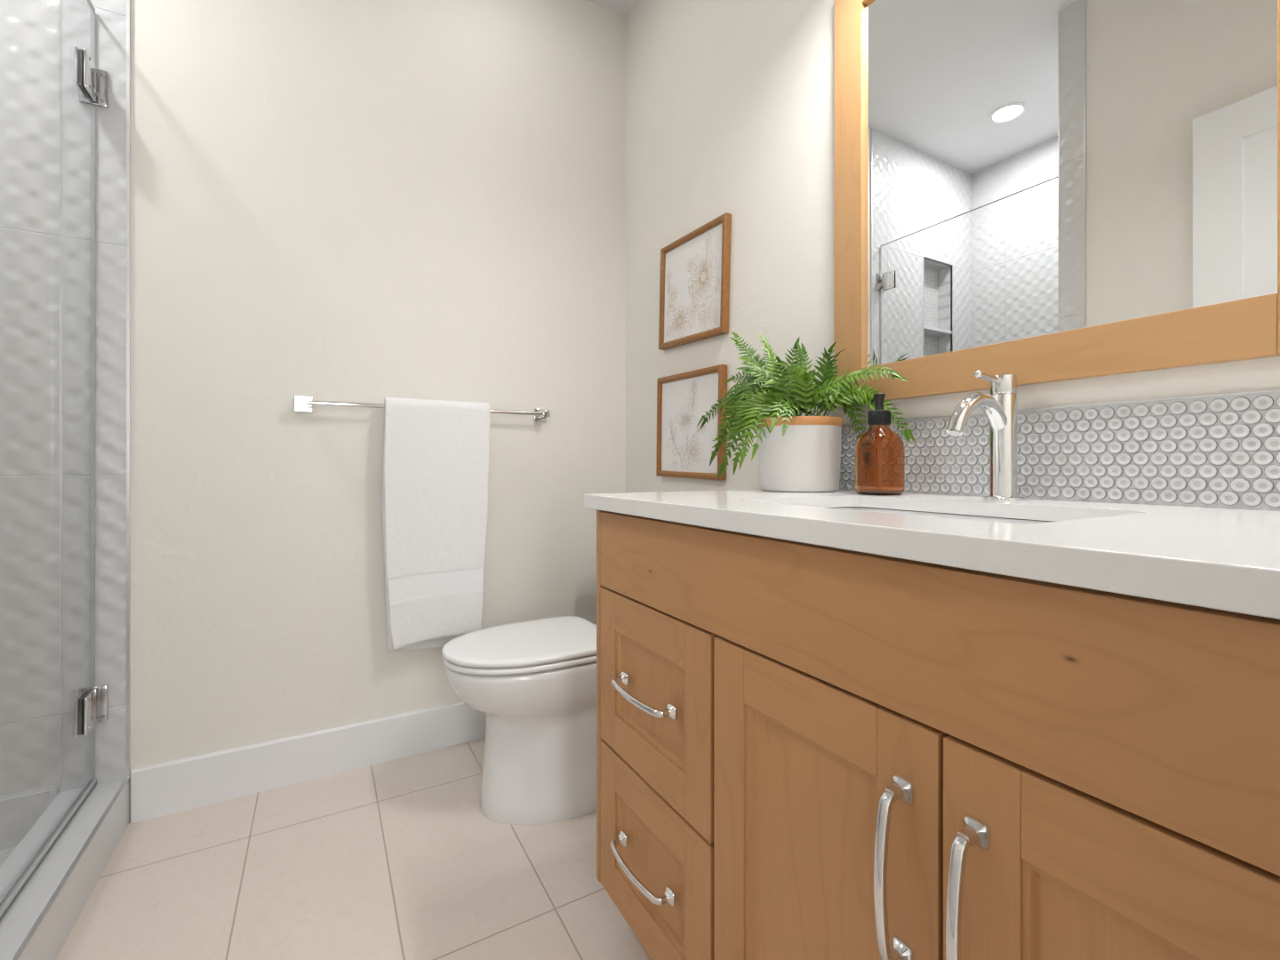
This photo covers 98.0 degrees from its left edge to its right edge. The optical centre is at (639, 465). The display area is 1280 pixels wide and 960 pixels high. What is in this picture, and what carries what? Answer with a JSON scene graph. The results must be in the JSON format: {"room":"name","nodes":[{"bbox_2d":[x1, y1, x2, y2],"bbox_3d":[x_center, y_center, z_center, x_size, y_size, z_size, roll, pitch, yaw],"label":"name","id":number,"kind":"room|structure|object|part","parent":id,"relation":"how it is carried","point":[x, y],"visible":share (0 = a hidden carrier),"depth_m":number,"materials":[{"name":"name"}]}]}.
{"room":"bathroom","nodes":[
{"label":"bathroom","id":0,"kind":"room"},
{"bbox_2d":[0,846,16,866],"bbox_3d":[-1.650,1.021,0.858,0.824,0.110,0.898,0,0,-30],"label":"floor","id":1,"kind":"structure","parent":0,"point":[4,853],"depth_m":1.38,"materials":[{"name":"tile"}]},
{"bbox_2d":[0,0,625,799],"bbox_3d":[-1.166,-0.385,1.726,2.726,2.922,0.126,0,0,-30],"label":"wall","id":2,"kind":"structure","parent":0,"point":[352,201],"depth_m":1.69,"materials":[{"name":"beige paint"}]},
{"bbox_2d":[0,787,59,850],"bbox_3d":[-1.872,0.904,1.245,0.824,0.124,0.006,0,0,-30],"label":"shower floor","id":3,"kind":"structure","parent":2,"relation":"attached to","point":[18,814],"depth_m":1.41,"materials":[{"name":"white tile"}]},
{"bbox_2d":[0,0,108,922],"bbox_3d":[-1.239,-0.181,1.103,0.057,2.068,0.882,0,0,-30],"label":"shower door","id":4,"kind":"structure","parent":2,"relation":"attached to","point":[92,703],"depth_m":1.48,"materials":[{"name":"clear glass"}]},
{"bbox_2d":[126,0,130,821],"bbox_3d":[-1.405,-0.435,1.530,0.007,2.822,0.028,0,0,-30],"label":"trim","id":5,"kind":"structure","parent":2,"relation":"attached to","point":[128,2],"depth_m":1.52,"materials":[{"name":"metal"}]},
{"bbox_2d":[130,701,486,823],"bbox_3d":[-0.724,0.905,1.905,1.539,0.141,0.014,0,0,-30],"label":"baseboard","id":6,"kind":"structure","parent":2,"relation":"attached to","point":[171,787],"depth_m":1.70,"materials":[{"name":"white paint"}]},
{"bbox_2d":[294,395,550,422],"bbox_3d":[-0.694,-0.190,1.887,0.817,0.049,0.075,0,0,-30],"label":"towel bar","id":7,"kind":"object","parent":2,"relation":"attached to","point":[301,404],"visible":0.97,"depth_m":1.74,"materials":[{"name":"silver metal"}]},
{"bbox_3d":[-1.026,-0.190,1.693,0.025,0.025,0.068,0,0,-30],"label":"post","id":8,"kind":"part","parent":7,"relation":"part of","materials":[{"name":"silver metal"}]},
{"bbox_3d":[-1.044,-0.190,1.725,0.049,0.049,0.009,0,0,-30],"label":"wall plate","id":9,"kind":"part","parent":7,"relation":"part of","materials":[{"name":"silver metal"}]},
{"bbox_2d":[382,397,489,651],"bbox_3d":[-0.678,0.205,1.866,0.337,0.850,0.070,0,0,-30],"label":"hand towel","id":10,"kind":"object","parent":7,"relation":"hanging from","point":[436,452],"visible":0.99,"depth_m":1.83,"materials":[{"name":"white fabric"}]},
{"bbox_3d":[-0.378,-0.190,2.107,0.049,0.049,0.009,0,0,-30],"label":"wall plate","id":11,"kind":"part","parent":7,"relation":"part of","materials":[{"name":"silver metal"}]},
{"bbox_3d":[-0.359,-0.190,2.075,0.025,0.025,0.068,0,0,-30],"label":"post","id":12,"kind":"part","parent":7,"relation":"part of","materials":[{"name":"silver metal"}]},
{"bbox_2d":[56,737,652,959],"bbox_3d":[0.144,1.026,0.386,1.543,0.100,3.714,0,0,-30],"label":"floor","id":13,"kind":"structure","parent":0,"point":[399,859],"depth_m":1.30,"materials":[{"name":"beige tile"}]},
{"bbox_2d":[0,778,129,959],"bbox_3d":[-1.232,0.965,1.098,0.138,0.222,0.898,0,0,-30],"label":"shower curb","id":14,"kind":"object","parent":13,"relation":"on","point":[19,921],"visible":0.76,"depth_m":1.21,"materials":[{"name":"white stone"}]},
{"bbox_2d":[12,777,129,959],"bbox_3d":[-1.176,0.858,1.130,0.010,0.010,0.894,0,0,-30],"label":"trim","id":15,"kind":"structure","parent":14,"relation":"on","point":[21,951],"depth_m":1.15,"materials":[{"name":"metal"}]},
{"bbox_2d":[441,616,596,824],"bbox_3d":[-0.195,0.588,1.717,0.792,0.777,0.406,0,0,-30],"label":"toilet","id":16,"kind":"object","parent":13,"relation":"on","point":[534,682],"visible":0.55,"depth_m":1.53,"materials":[{"name":"white ceramic"}]},
{"bbox_3d":[-0.332,0.518,1.638,0.477,0.019,0.372,0,0,-30],"label":"lid","id":17,"kind":"part","parent":16,"relation":"part of","materials":[{"name":"white plastic"}]},
{"bbox_3d":[-0.331,0.539,1.639,0.475,0.017,0.370,0,0,-30],"label":"seat","id":18,"kind":"part","parent":16,"relation":"part of","materials":[{"name":"white plastic"}]},
{"bbox_2d":[596,509,1279,959],"bbox_3d":[0.421,0.532,0.821,0.629,0.888,1.104,0,0,-30],"label":"vanity cabinet","id":19,"kind":"object","parent":13,"relation":"on","point":[805,751],"visible":0.98,"depth_m":0.54,"materials":[{"name":"brown wood"}]},
{"bbox_3d":[0.168,0.476,1.304,0.588,0.776,0.015,0,0,-30],"label":"panel","id":20,"kind":"part","parent":19,"relation":"part of","materials":[{"name":"brown wood"}]},
{"bbox_3d":[-0.006,0.708,0.975,0.040,0.023,0.186,0,0,-30],"label":"pull handle","id":21,"kind":"part","parent":19,"relation":"part of","materials":[{"name":"silver metal"}]},
{"bbox_3d":[-0.004,0.403,0.971,0.040,0.023,0.186,0,0,-30],"label":"pull handle","id":22,"kind":"part","parent":19,"relation":"part of","materials":[{"name":"silver metal"}]},
{"bbox_3d":[0.019,0.825,0.991,0.020,0.072,0.242,0,0,-30],"label":"rail","id":23,"kind":"part","parent":19,"relation":"part of","materials":[{"name":"brown wood"}]},
{"bbox_3d":[0.019,0.525,0.991,0.020,0.072,0.242,0,0,-30],"label":"rail","id":24,"kind":"part","parent":19,"relation":"part of","materials":[{"name":"brown wood"}]},
{"bbox_3d":[0.019,0.714,0.991,0.013,0.150,0.242,0,0,-30],"label":"drawer","id":25,"kind":"part","parent":19,"relation":"part of","materials":[{"name":"brown wood"}]},
{"bbox_3d":[0.019,0.406,0.991,0.013,0.165,0.242,0,0,-30],"label":"drawer","id":26,"kind":"part","parent":19,"relation":"part of","materials":[{"name":"brown wood"}]},
{"bbox_3d":[0.019,0.603,0.991,0.020,0.072,0.242,0,0,-30],"label":"rail","id":27,"kind":"part","parent":19,"relation":"part of","materials":[{"name":"brown wood"}]},
{"bbox_3d":[0.019,0.288,0.991,0.020,0.072,0.242,0,0,-30],"label":"rail","id":28,"kind":"part","parent":19,"relation":"part of","materials":[{"name":"brown wood"}]},
{"bbox_3d":[0.202,0.556,0.672,0.013,0.465,0.210,0,0,-30],"label":"cabinet door","id":29,"kind":"part","parent":19,"relation":"part of","materials":[{"name":"brown wood"}]},
{"bbox_3d":[0.202,0.288,0.672,0.020,0.072,0.210,0,0,-30],"label":"rail","id":30,"kind":"part","parent":19,"relation":"part of","materials":[{"name":"brown wood"}]},
{"bbox_3d":[0.243,0.401,0.540,0.040,0.185,0.023,0,0,-30],"label":"pull handle","id":31,"kind":"part","parent":19,"relation":"part of","materials":[{"name":"silver metal"}]},
{"bbox_2d":[584,488,1279,619],"bbox_3d":[0.426,0.074,0.825,0.616,0.028,1.112,0,0,-30],"label":"countertop","id":32,"kind":"structure","parent":19,"relation":"on","point":[1225,559],"depth_m":0.52,"materials":[{"name":"white stone"}]},
{"bbox_2d":[757,416,842,492],"bbox_3d":[0.371,-0.024,1.299,0.194,0.166,0.194,0,0,-30],"label":"pot","id":33,"kind":"object","parent":32,"relation":"on","point":[807,458],"depth_m":1.22,"materials":[{"name":"ceramic"}]},
{"bbox_2d":[696,331,914,492],"bbox_3d":[0.331,-0.148,1.308,0.262,0.416,0.589,0,0,-30],"label":"potted fern","id":34,"kind":"object","parent":32,"relation":"on","point":[797,453],"visible":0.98,"depth_m":1.24,"materials":[{"name":"green plant"}]},
{"bbox_2d":[855,392,904,495],"bbox_3d":[0.486,-0.043,1.128,0.082,0.204,0.082,0,0,-30],"label":"soap bottle","id":35,"kind":"object","parent":32,"relation":"on","point":[879,452],"visible":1,"depth_m":1.10,"materials":[{"name":"orange glass"}]},
{"bbox_3d":[0.486,-0.015,1.128,0.082,0.148,0.082,0,0,-30],"label":"glass","id":36,"kind":"part","parent":35,"relation":"part of","materials":[{"name":"orange glass"}]},
{"bbox_2d":[826,506,1052,524],"bbox_3d":[0.405,0.156,0.826,0.354,0.146,0.498,0,0,-30],"label":"undermount sink","id":37,"kind":"object","parent":32,"relation":"in","point":[860,508],"visible":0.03,"depth_m":0.94,"materials":[{"name":"white ceramic"}]},
{"bbox_2d":[946,370,1023,500],"bbox_3d":[0.577,-0.049,0.935,0.185,0.218,0.060,0,0,-30],"label":"faucet","id":38,"kind":"object","parent":32,"relation":"on","point":[1000,407],"visible":1,"depth_m":0.95,"materials":[{"name":"silver metal"}]},
{"bbox_3d":[0.570,-0.083,0.931,0.169,0.077,0.028,0,0,-30],"label":"spout","id":39,"kind":"part","parent":38,"relation":"part of","materials":[{"name":"silver metal"}]},
{"bbox_3d":[0.590,-0.149,0.942,0.072,0.019,0.013,0,0,-30],"label":"pin lever","id":40,"kind":"part","parent":38,"relation":"part of","materials":[{"name":"silver metal"}]},
{"bbox_3d":[0.279,0.403,0.478,0.040,0.185,0.023,0,0,-30],"label":"pull handle","id":41,"kind":"part","parent":19,"relation":"part of","materials":[{"name":"silver metal"}]},
{"bbox_3d":[0.375,0.556,0.370,0.013,0.465,0.214,0,0,-30],"label":"cabinet door","id":42,"kind":"part","parent":19,"relation":"part of","materials":[{"name":"brown wood"}]},
{"bbox_3d":[0.375,0.288,0.370,0.020,0.072,0.214,0,0,-30],"label":"rail","id":43,"kind":"part","parent":19,"relation":"part of","materials":[{"name":"brown wood"}]},
{"bbox_2d":[587,0,637,17],"bbox_3d":[-0.293,-1.897,0.147,2.781,0.100,3.734,0,0,-30],"label":"ceiling","id":44,"kind":"structure","parent":0,"point":[620,7],"depth_m":2.23,"materials":[{"name":"paint"}]},
{"bbox_2d":[625,0,1279,492],"bbox_3d":[0.891,-0.385,0.756,0.120,2.922,3.614,0,0,-30],"label":"wall","id":45,"kind":"structure","parent":0,"point":[730,104],"depth_m":1.65,"materials":[{"name":"beige paint"}]},
{"bbox_2d":[656,364,727,479],"bbox_3d":[0.164,-0.135,1.878,0.024,0.364,0.383,0,0,-30],"label":"framed print","id":46,"kind":"object","parent":45,"relation":"attached to","point":[684,450],"visible":0.96,"depth_m":1.87,"materials":[{"name":"white paper"}]},
{"bbox_2d":[658,212,731,350],"bbox_3d":[0.173,-0.595,1.862,0.024,0.375,0.388,0,0,-30],"label":"framed print","id":47,"kind":"object","parent":45,"relation":"attached to","point":[694,284],"visible":1,"depth_m":1.84,"materials":[{"name":"white paper"}]},
{"bbox_2d":[834,0,1279,405],"bbox_3d":[0.672,-0.639,0.997,0.019,0.993,0.794,0,0,-30],"label":"mirror","id":48,"kind":"object","parent":45,"relation":"attached to","point":[1036,191],"visible":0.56,"depth_m":0.95,"materials":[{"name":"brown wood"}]},
{"bbox_3d":[0.672,-1.096,0.998,0.019,0.080,0.636,0,0,-30],"label":"frame rail","id":49,"kind":"part","parent":48,"relation":"part of","materials":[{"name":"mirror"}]},
{"bbox_3d":[0.672,-0.183,0.998,0.019,0.080,0.636,0,0,-30],"label":"frame rail","id":50,"kind":"part","parent":48,"relation":"part of","materials":[{"name":"wood"}]},
{"bbox_2d":[838,389,1279,511],"bbox_3d":[0.692,-0.020,0.973,0.008,0.159,1.105,0,0,-30],"label":"backsplash","id":51,"kind":"structure","parent":45,"relation":"attached to","point":[1221,451],"depth_m":0.86,"materials":[{"name":"grey tile"}]}
]}

